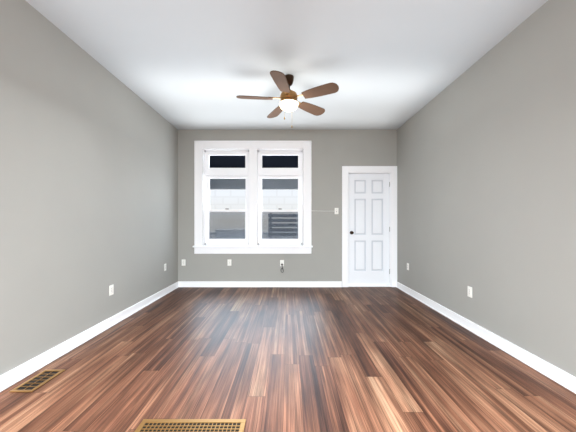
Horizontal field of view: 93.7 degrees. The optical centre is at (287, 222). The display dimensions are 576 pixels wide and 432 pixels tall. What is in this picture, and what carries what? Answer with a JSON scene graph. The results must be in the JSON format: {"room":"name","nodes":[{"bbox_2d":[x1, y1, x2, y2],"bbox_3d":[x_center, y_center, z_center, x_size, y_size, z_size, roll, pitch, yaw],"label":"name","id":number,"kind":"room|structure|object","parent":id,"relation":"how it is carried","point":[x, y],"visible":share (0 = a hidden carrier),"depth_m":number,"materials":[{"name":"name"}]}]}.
{"room":"empty living room","nodes":[
{"label":"empty living room","id":0,"kind":"room"},
{"bbox_2d":[0,0,177,375],"bbox_3d":[-2.130,-0.270,1.340,0.200,2.900,7.680,0,0,0],"label":"wall","id":1,"kind":"structure","parent":0,"point":[88,180],"depth_m":2.52,"materials":[{"name":"grey paint"}]},
{"bbox_2d":[0,281,179,391],"bbox_3d":[-2.016,1.127,1.340,0.028,0.105,7.280,0,0,0],"label":"baseboard","id":2,"kind":"structure","parent":1,"relation":"attached to","point":[13,376],"depth_m":2.50,"materials":[{"name":"white paint"}]},
{"bbox_2d":[109,284,113,295],"bbox_3d":[-2.025,0.770,3.100,0.009,0.116,0.072,0,0,0],"label":"electrical outlet","id":3,"kind":"object","parent":1,"relation":"attached to","point":[111,289],"visible":1,"depth_m":3.09,"materials":[{"name":"white plastic"}]},
{"bbox_2d":[25,0,547,129],"bbox_3d":[-0.010,-1.780,1.340,4.440,0.120,7.680,0,0,0],"label":"ceiling","id":4,"kind":"structure","parent":0,"point":[203,64],"depth_m":2.69,"materials":[{"name":"white paint"}]},
{"bbox_2d":[236,70,338,127],"bbox_3d":[-0.024,-1.401,3.163,1.146,0.638,1.163,0,0,0],"label":"fan","id":5,"kind":"object","parent":4,"relation":"hanging from","point":[288,97],"visible":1,"depth_m":3.09,"materials":[{"name":"brown wood"}]},
{"bbox_2d":[178,130,396,280],"bbox_3d":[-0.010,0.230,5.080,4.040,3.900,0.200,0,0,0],"label":"wall","id":6,"kind":"structure","parent":0,"point":[334,152],"depth_m":4.98,"materials":[{"name":"grey paint"}]},
{"bbox_2d":[193,141,312,253],"bbox_3d":[-0.645,-0.474,5.049,2.194,2.080,0.258,0,0,0],"label":"window unit","id":7,"kind":"structure","parent":6,"relation":"in","point":[226,173],"depth_m":4.96,"materials":[{"name":"white paint"}]},
{"bbox_2d":[258,151,301,244],"bbox_3d":[-0.149,-0.475,5.084,0.840,1.764,0.082,0,0,0],"label":"window unit","id":8,"kind":"structure","parent":7,"relation":"attached to","point":[279,173],"depth_m":5.07,"materials":[{"name":"white paint"}]},
{"bbox_2d":[180,281,341,286],"bbox_3d":[-0.505,1.127,4.966,2.990,0.105,0.028,0,0,0],"label":"baseboard","id":9,"kind":"structure","parent":6,"relation":"attached to","point":[182,283],"depth_m":4.96,"materials":[{"name":"white paint"}]},
{"bbox_2d":[349,174,389,284],"bbox_3d":[1.510,0.117,5.008,0.778,2.071,0.110,0,0,0],"label":"door","id":10,"kind":"structure","parent":6,"relation":"in","point":[369,229],"depth_m":5.03,"materials":[{"name":"paint"}]},
{"bbox_2d":[342,166,396,286],"bbox_3d":[1.502,0.067,5.069,1.013,2.227,0.218,0,0,0],"label":"door frame","id":11,"kind":"structure","parent":6,"relation":"attached to","point":[391,171],"depth_m":4.96,"materials":[{"name":"white paint"}]},
{"bbox_2d":[0,287,575,431],"bbox_3d":[-0.010,1.240,1.340,4.440,0.120,7.680,0,0,0],"label":"floor","id":12,"kind":"structure","parent":0,"point":[327,359],"depth_m":2.12,"materials":[{"name":"brown wood"}]},
{"bbox_2d":[9,369,64,391],"bbox_3d":[-1.865,1.176,2.022,0.160,0.006,0.285,0,0,0],"label":"floor air vent","id":13,"kind":"object","parent":12,"relation":"in","point":[35,382],"visible":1,"depth_m":2.01,"materials":[{"name":"gold metal"}]},
{"bbox_2d":[134,419,245,431],"bbox_3d":[-0.557,1.176,1.458,0.615,0.006,0.317,0,0,0],"label":"floor vent","id":14,"kind":"object","parent":12,"relation":"in","point":[191,425],"visible":1,"depth_m":1.57,"materials":[{"name":"gold metal"}]},
{"bbox_2d":[397,0,575,376],"bbox_3d":[2.110,-0.270,1.340,0.200,2.900,7.680,0,0,0],"label":"wall","id":15,"kind":"structure","parent":0,"point":[486,177],"depth_m":2.50,"materials":[{"name":"grey paint"}]},
{"bbox_2d":[468,286,471,297],"bbox_3d":[2.005,0.760,2.980,0.009,0.116,0.072,0,0,0],"label":"electrical outlet","id":16,"kind":"object","parent":15,"relation":"attached to","point":[469,291],"visible":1,"depth_m":2.98,"materials":[{"name":"white plastic"}]},
{"bbox_2d":[396,282,575,393],"bbox_3d":[1.996,1.127,1.340,0.028,0.105,7.280,0,0,0],"label":"baseboard","id":17,"kind":"structure","parent":15,"relation":"attached to","point":[531,360],"depth_m":2.47,"materials":[{"name":"white paint"}]},
{"label":"outside","id":18,"kind":"structure","parent":0,"visible":0},
{"bbox_2d":[209,190,297,238],"bbox_3d":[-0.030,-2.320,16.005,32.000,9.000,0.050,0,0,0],"label":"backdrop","id":19,"kind":"structure","parent":18,"point":[275,200],"depth_m":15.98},
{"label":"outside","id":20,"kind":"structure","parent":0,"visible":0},
{"bbox_2d":[209,155,297,238],"bbox_3d":[-0.030,-0.145,6.505,6.000,2.850,2.550,0,0,0],"label":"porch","id":21,"kind":"object","parent":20,"point":[267,184],"depth_m":6.65,"materials":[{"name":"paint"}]}
]}

